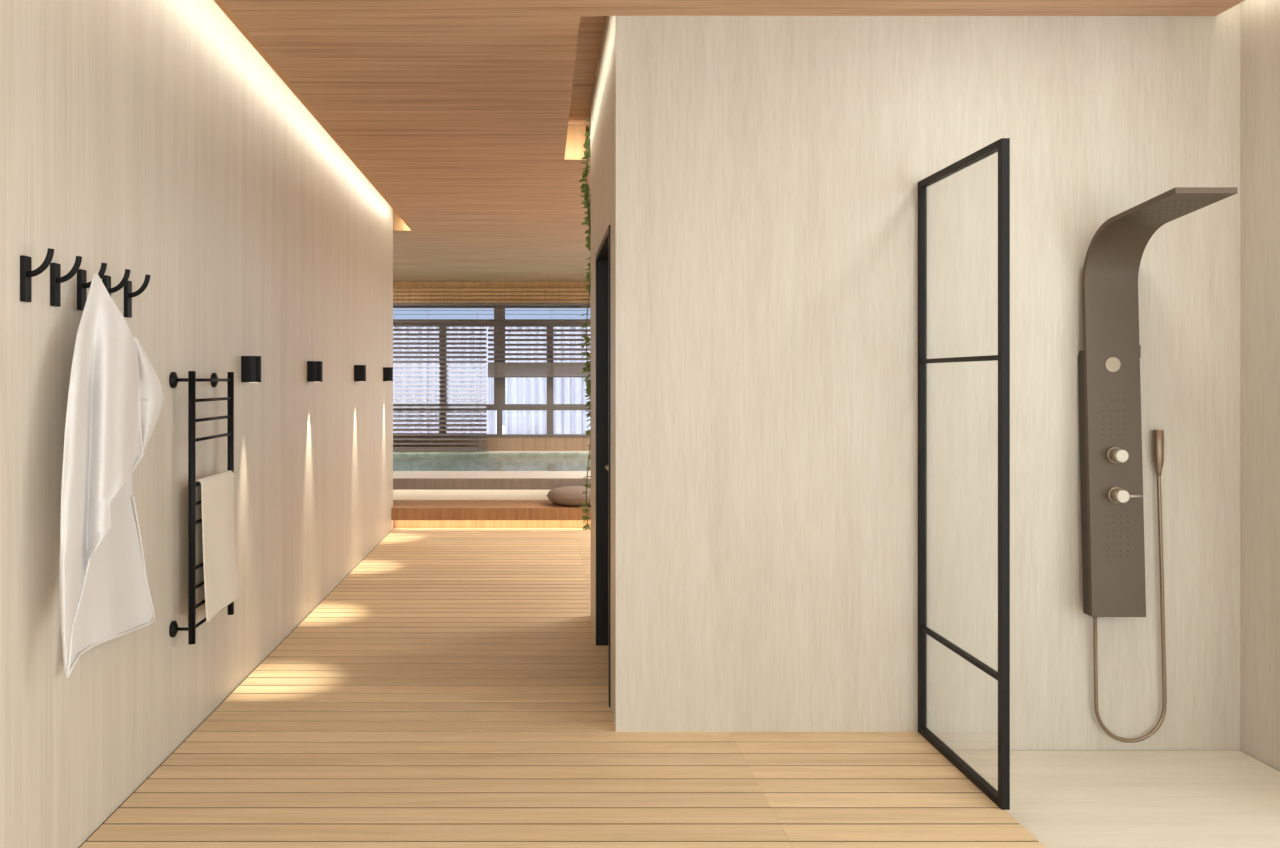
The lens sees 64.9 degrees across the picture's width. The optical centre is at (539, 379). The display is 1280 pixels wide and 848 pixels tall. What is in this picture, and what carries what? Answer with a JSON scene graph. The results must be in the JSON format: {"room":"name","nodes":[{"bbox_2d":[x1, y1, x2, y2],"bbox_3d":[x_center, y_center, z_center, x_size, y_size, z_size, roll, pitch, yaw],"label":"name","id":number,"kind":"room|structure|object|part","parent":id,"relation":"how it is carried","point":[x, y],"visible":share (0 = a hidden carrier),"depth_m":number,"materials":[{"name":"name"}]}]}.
{"room":"spa shower area","nodes":[
{"label":"spa shower area","id":0,"kind":"room"},
{"bbox_2d":[0,0,392,847],"bbox_3d":[-1.393,-0.075,3.672,0.155,3.050,10.545,0,0,0],"label":"wall","id":1,"kind":"structure","parent":0,"point":[153,138],"depth_m":3.54,"materials":[{"name":"wood"}]},
{"bbox_2d":[20,248,53,301],"bbox_3d":[-1.277,-0.267,2.545,0.078,0.136,0.034,0,0,0],"label":"coat hook","id":2,"kind":"object","parent":1,"relation":"attached to","point":[26,273],"visible":1,"depth_m":2.54,"materials":[{"name":"black metal"}]},
{"bbox_3d":[-1.309,-0.257,2.545,0.014,0.116,0.034,0,0,0],"label":"plate","id":3,"kind":"part","parent":2,"relation":"part of","materials":[{"name":"black metal"}]},
{"bbox_3d":[-1.271,-0.298,2.547,0.067,0.074,0.016,0,0,0],"label":"arm","id":4,"kind":"part","parent":2,"relation":"part of","materials":[{"name":"black metal"}]},
{"bbox_2d":[50,256,81,306],"bbox_3d":[-1.277,-0.267,2.700,0.078,0.136,0.034,0,0,0],"label":"coat hook","id":5,"kind":"object","parent":1,"relation":"attached to","point":[56,279],"visible":0.98,"depth_m":2.69,"materials":[{"name":"black metal"}]},
{"bbox_3d":[-1.309,-0.257,2.700,0.014,0.116,0.034,0,0,0],"label":"plate","id":6,"kind":"part","parent":5,"relation":"part of","materials":[{"name":"black metal"}]},
{"bbox_3d":[-1.271,-0.298,2.702,0.067,0.074,0.016,0,0,0],"label":"arm","id":7,"kind":"part","parent":5,"relation":"part of","materials":[{"name":"black metal"}]},
{"bbox_2d":[77,263,106,310],"bbox_3d":[-1.277,-0.267,2.856,0.078,0.136,0.034,0,0,0],"label":"coat hook","id":8,"kind":"object","parent":1,"relation":"attached to","point":[82,285],"visible":0.76,"depth_m":2.85,"materials":[{"name":"black metal"}]},
{"bbox_3d":[-1.309,-0.257,2.856,0.014,0.116,0.034,0,0,0],"label":"plate","id":9,"kind":"part","parent":8,"relation":"part of","materials":[{"name":"black metal"}]},
{"bbox_3d":[-1.271,-0.298,2.858,0.067,0.074,0.016,0,0,0],"label":"arm","id":10,"kind":"part","parent":8,"relation":"part of","materials":[{"name":"black metal"}]},
{"bbox_2d":[60,273,163,678],"bbox_3d":[-1.246,0.253,2.914,0.107,1.100,0.768,0,0,-6],"label":"hanging towel","id":11,"kind":"object","parent":8,"relation":"hanging from","point":[116,398],"visible":1,"depth_m":2.80,"materials":[{"name":"white fabric"}]},
{"bbox_2d":[102,269,130,295],"bbox_3d":[-1.277,-0.267,3.020,0.078,0.136,0.034,0,0,0],"label":"coat hook","id":12,"kind":"object","parent":1,"relation":"attached to","point":[106,280],"visible":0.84,"depth_m":3.02,"materials":[{"name":"black metal"}]},
{"bbox_3d":[-1.309,-0.257,3.020,0.014,0.116,0.034,0,0,0],"label":"plate","id":13,"kind":"part","parent":12,"relation":"part of","materials":[{"name":"black metal"}]},
{"bbox_2d":[124,274,150,317],"bbox_3d":[-1.277,-0.267,3.175,0.078,0.136,0.034,0,0,0],"label":"coat hook","id":14,"kind":"object","parent":1,"relation":"attached to","point":[128,294],"visible":0.91,"depth_m":3.17,"materials":[{"name":"black metal"}]},
{"bbox_3d":[-1.309,-0.257,3.175,0.014,0.116,0.034,0,0,0],"label":"plate","id":15,"kind":"part","parent":14,"relation":"part of","materials":[{"name":"black metal"}]},
{"bbox_3d":[-1.271,-0.298,3.177,0.067,0.074,0.016,0,0,0],"label":"arm","id":16,"kind":"part","parent":14,"relation":"part of","materials":[{"name":"black metal"}]},
{"bbox_2d":[169,371,233,644],"bbox_3d":[-1.273,0.455,3.796,0.084,0.974,0.505,0,0,0],"label":"towel rail","id":17,"kind":"object","parent":1,"relation":"attached to","point":[173,378],"visible":0.77,"depth_m":3.57,"materials":[{"name":"black metal"}]},
{"bbox_3d":[-1.244,0.455,3.573,0.025,0.974,0.025,0,0,0],"label":"post","id":18,"kind":"part","parent":17,"relation":"part of","materials":[{"name":"black metal"}]},
{"bbox_2d":[196,470,240,621],"bbox_3d":[-1.244,0.623,3.834,0.069,0.522,0.441,0,0,0],"label":"hand towel","id":19,"kind":"object","parent":17,"relation":"hanging from","point":[215,537],"visible":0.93,"depth_m":3.78,"materials":[{"name":"beige fabric"}]},
{"bbox_3d":[-1.244,0.455,4.020,0.025,0.974,0.025,0,0,0],"label":"post","id":20,"kind":"part","parent":17,"relation":"part of","materials":[{"name":"black metal"}]},
{"bbox_2d":[241,356,260,381],"bbox_3d":[-1.276,-0.048,4.438,0.076,0.117,0.080,0,0,0],"label":"wall lamp","id":21,"kind":"object","parent":1,"relation":"attached to","point":[250,365],"visible":1,"depth_m":4.40,"materials":[{"name":"black metal"}]},
{"bbox_2d":[214,0,414,230],"bbox_3d":[-1.170,-1.388,3.815,0.030,0.020,10.830,0,0,0],"label":"trim","id":22,"kind":"structure","parent":1,"relation":"attached to","point":[219,3],"depth_m":4.78,"materials":[{"name":"brown wood"}]},
{"bbox_2d":[307,361,322,381],"bbox_3d":[-1.276,-0.048,5.690,0.076,0.117,0.080,0,0,0],"label":"wall lamp","id":23,"kind":"object","parent":1,"relation":"attached to","point":[314,368],"visible":1,"depth_m":5.65,"materials":[{"name":"black metal"}]},
{"bbox_2d":[354,365,365,380],"bbox_3d":[-1.276,-0.048,7.112,0.076,0.117,0.080,0,0,0],"label":"wall lamp","id":24,"kind":"object","parent":1,"relation":"attached to","point":[359,370],"visible":1,"depth_m":7.07,"materials":[{"name":"black metal"}]},
{"bbox_2d":[383,367,392,380],"bbox_3d":[-1.276,-0.048,8.420,0.076,0.117,0.080,0,0,0],"label":"wall lamp","id":25,"kind":"object","parent":1,"relation":"attached to","point":[387,371],"visible":1,"depth_m":8.38,"materials":[{"name":"black metal"}]},
{"bbox_2d":[393,490,550,499],"bbox_3d":[0.000,1.625,9.725,8.000,1.210,0.550,0,0,0],"label":"wall","id":26,"kind":"structure","parent":0,"point":[397,494],"depth_m":9.45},
{"bbox_2d":[393,479,590,489],"bbox_3d":[0.000,0.970,9.650,8.000,0.100,0.700,0,0,0],"label":"fascia","id":27,"kind":"object","parent":26,"relation":"attached to","point":[398,484],"visible":0.14,"depth_m":9.30,"materials":[{"name":"brown wood"}]},
{"bbox_2d":[393,437,590,450],"bbox_3d":[0.000,1.314,14.080,8.000,1.032,0.160,0,0,0],"label":"wall","id":28,"kind":"structure","parent":0,"point":[493,443],"depth_m":14.00,"materials":[{"name":"brown wood"}]},
{"bbox_2d":[393,305,498,436],"bbox_3d":[-1.413,-0.129,14.045,1.693,1.853,0.110,0,0,0],"label":"window","id":29,"kind":"structure","parent":28,"relation":"in","point":[495,406],"depth_m":13.99,"materials":[{"name":"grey metal"}]},
{"bbox_2d":[393,303,486,450],"bbox_3d":[-1.551,-0.043,13.860,1.618,2.055,0.060,0,0,0],"label":"blind","id":30,"kind":"object","parent":29,"relation":"attached to","point":[394,325],"visible":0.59,"depth_m":13.86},
{"bbox_3d":[-1.551,0.971,13.860,1.618,0.028,0.052,0,0,0],"label":"rail","id":31,"kind":"part","parent":30,"relation":"part of","materials":[{"name":"brown wood"}]},
{"bbox_2d":[499,305,590,436],"bbox_3d":[0.280,-0.129,14.045,1.693,1.853,0.110,0,0,0],"label":"window","id":32,"kind":"structure","parent":28,"relation":"in","point":[549,406],"depth_m":13.99,"materials":[{"name":"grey metal"}]},
{"bbox_2d":[488,303,590,376],"bbox_3d":[0.164,-0.552,13.860,1.772,1.035,0.060,0,0,0],"label":"blind","id":33,"kind":"object","parent":32,"relation":"attached to","point":[495,369],"visible":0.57,"depth_m":13.84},
{"bbox_3d":[-0.602,-0.547,13.832,0.004,0.985,0.004,0,0,0],"label":"cord","id":34,"kind":"part","parent":33,"relation":"part of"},
{"bbox_3d":[0.164,-0.049,13.860,1.772,0.028,0.052,0,0,0],"label":"rail","id":35,"kind":"part","parent":33,"relation":"part of","materials":[{"name":"brown wood"}]},
{"bbox_2d":[79,528,1045,847],"bbox_3d":[0.000,1.390,3.700,8.000,0.120,10.600,0,0,0],"label":"floor","id":36,"kind":"structure","parent":0,"point":[451,690],"depth_m":3.57,"materials":[{"name":"brown wood"}]},
{"bbox_2d":[393,520,590,527],"bbox_3d":[0.000,1.286,9.217,8.000,0.088,0.465,0,0,0],"label":"step base","id":37,"kind":"structure","parent":36,"relation":"on","point":[396,523],"depth_m":8.98,"materials":[{"name":"brown wood"}]},
{"bbox_2d":[391,500,590,519],"bbox_3d":[0.000,1.187,9.149,8.000,0.108,0.598,0,0,0],"label":"step","id":38,"kind":"structure","parent":37,"relation":"on","point":[401,509],"depth_m":8.85,"materials":[{"name":"brown wood"}]},
{"bbox_2d":[547,486,590,505],"bbox_3d":[0.360,1.056,9.150,0.601,0.154,0.601,0,0,0],"label":"floor cushion","id":39,"kind":"object","parent":38,"relation":"on","point":[567,495],"visible":0.72,"depth_m":8.92,"materials":[{"name":"beige fabric"}]},
{"bbox_2d":[918,138,1009,809],"bbox_3d":[1.440,0.291,3.436,0.026,2.077,0.687,0,0,0],"label":"screen","id":40,"kind":"object","parent":36,"relation":"on","point":[1001,798],"visible":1,"depth_m":3.14,"materials":[{"name":"black metal"}]},
{"bbox_3d":[1.440,-0.736,3.437,0.026,0.024,0.637,0,0,0],"label":"rail","id":41,"kind":"part","parent":40,"relation":"part of","materials":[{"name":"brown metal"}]},
{"bbox_3d":[1.440,1.317,3.437,0.026,0.025,0.637,0,0,0],"label":"rail","id":42,"kind":"part","parent":40,"relation":"part of","materials":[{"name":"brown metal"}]},
{"bbox_2d":[221,0,1244,281],"bbox_3d":[0.100,-1.498,6.250,8.200,0.244,15.700,0,0,0],"label":"ceiling","id":43,"kind":"structure","parent":0,"point":[460,112],"depth_m":4.75,"materials":[{"name":"brown wood"}]},
{"bbox_2d":[393,210,410,230],"bbox_3d":[-1.312,-1.480,9.224,0.315,0.208,0.012,0,0,0],"label":"trim","id":44,"kind":"structure","parent":43,"relation":"attached to","point":[399,224],"depth_m":9.22,"materials":[{"name":"brown wood"}]},
{"bbox_2d":[393,282,590,304],"bbox_3d":[0.000,-1.216,14.070,8.000,0.321,0.180,0,0,0],"label":"wall","id":45,"kind":"structure","parent":43,"relation":"attached to","point":[403,292],"depth_m":13.98,"materials":[{"name":"brown wood"}]},
{"bbox_2d":[564,126,585,159],"bbox_3d":[0.219,-1.480,6.249,0.134,0.208,0.012,0,0,0],"label":"trim","id":46,"kind":"structure","parent":43,"relation":"attached to","point":[575,140],"depth_m":6.24,"materials":[{"name":"brown wood"}]},
{"bbox_2d":[591,3,1239,750],"bbox_3d":[2.243,-0.075,4.720,3.914,3.050,1.880,0,0,0],"label":"wall","id":47,"kind":"structure","parent":0,"point":[755,179],"depth_m":3.78,"materials":[{"name":"wood"}]},
{"bbox_2d":[578,116,590,530],"bbox_3d":[0.445,-0.332,5.731,0.459,2.409,0.157,0,0,0],"label":"climbing ivy","id":48,"kind":"object","parent":47,"relation":"attached to","point":[584,187],"visible":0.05,"depth_m":5.71,"materials":[{"name":"green plant"}]},
{"bbox_2d":[596,225,609,707],"bbox_3d":[0.362,0.350,4.546,0.164,1.958,0.976,0,0,0],"label":"door","id":49,"kind":"structure","parent":47,"relation":"in","point":[603,253],"depth_m":5.01,"materials":[{"name":"black paint"}]},
{"bbox_2d":[1078,187,1237,616],"bbox_3d":[2.131,0.128,3.482,0.205,1.487,0.583,0,0,0],"label":"shower column","id":50,"kind":"structure","parent":47,"relation":"attached to","point":[1109,386],"depth_m":3.69,"materials":[{"name":"brown metal"}]},
{"bbox_3d":[2.127,0.380,3.733,0.196,0.980,0.081,0,0,0],"label":"casing","id":51,"kind":"part","parent":50,"relation":"part of","materials":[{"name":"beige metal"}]},
{"bbox_3d":[2.123,0.277,3.666,0.052,0.052,0.043,0,0,0],"label":"knob","id":52,"kind":"part","parent":50,"relation":"part of","materials":[{"name":"silver metal"}]},
{"bbox_3d":[2.124,0.424,3.660,0.052,0.052,0.043,0,0,0],"label":"knob","id":53,"kind":"part","parent":50,"relation":"part of","materials":[{"name":"silver metal"}]},
{"bbox_2d":[1093,430,1166,742],"bbox_3d":[2.213,0.775,3.759,0.280,1.175,0.041,0,0,0],"label":"shower","id":54,"kind":"object","parent":50,"relation":"attached to","point":[1158,435],"visible":1,"depth_m":3.75,"materials":[{"name":"brown metal"}]},
{"bbox_3d":[2.169,0.424,3.650,0.060,0.011,0.010,0,0,0],"label":"lever","id":55,"kind":"part","parent":50,"relation":"part of","materials":[{"name":"silver metal"}]},
{"bbox_2d":[954,751,1279,847],"bbox_3d":[2.049,1.444,1.095,1.216,0.091,5.390,0,0,0],"label":"floor","id":56,"kind":"structure","parent":0,"point":[1064,799],"depth_m":3.36,"materials":[{"name":"stone"}]},
{"bbox_2d":[1240,0,1279,771],"bbox_3d":[2.748,-0.075,3.440,0.203,3.050,0.680,0,0,0],"label":"wall","id":57,"kind":"structure","parent":0,"point":[1259,19],"depth_m":3.67,"materials":[{"name":"stone"}]},
{"bbox_3d":[0.000,2.080,11.930,8.000,0.400,3.860,0,0,0],"label":"floor","id":58,"kind":"structure","parent":0,"visible":0},
{"bbox_2d":[393,453,590,470],"bbox_3d":[0.000,1.405,11.930,8.000,0.950,3.859,0,0,0],"label":"tiles","id":59,"kind":"structure","parent":58,"relation":"on","point":[498,457],"depth_m":13.85,"materials":[{"name":"teal tile"}]},
{"bbox_2d":[393,453,590,470],"bbox_3d":[0.000,1.012,11.932,8.000,0.001,3.825,0,0,0],"label":"pool water","id":60,"kind":"object","parent":59,"relation":"in","point":[533,457],"visible":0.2,"depth_m":12.42,"materials":[{"name":"teal liquid"}]},
{"bbox_2d":[393,451,590,478],"bbox_3d":[0.000,1.571,11.651,8.000,1.318,4.698,0,0,0],"label":"pool coping","id":61,"kind":"object","parent":59,"relation":"on","point":[396,474],"visible":0.1,"depth_m":9.76},
{"label":"outside","id":62,"kind":"structure","parent":0,"visible":0},
{"bbox_3d":[0.000,1.490,18.580,12.000,0.880,8.840,0,0,0],"label":"ground","id":63,"kind":"structure","parent":62,"visible":0},
{"bbox_2d":[393,327,496,433],"bbox_3d":[-1.413,0.109,14.422,1.633,1.842,0.150,0,0,0],"label":"sheer curtain","id":64,"kind":"object","parent":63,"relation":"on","point":[491,427],"visible":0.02,"depth_m":14.41,"materials":[{"name":"white fabric"}]},
{"bbox_2d":[505,327,590,433],"bbox_3d":[0.280,0.109,14.420,1.633,1.842,0.148,0,0,0],"label":"sheer curtain","id":65,"kind":"object","parent":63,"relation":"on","point":[518,390],"visible":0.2,"depth_m":14.42,"materials":[{"name":"white fabric"}]}
]}

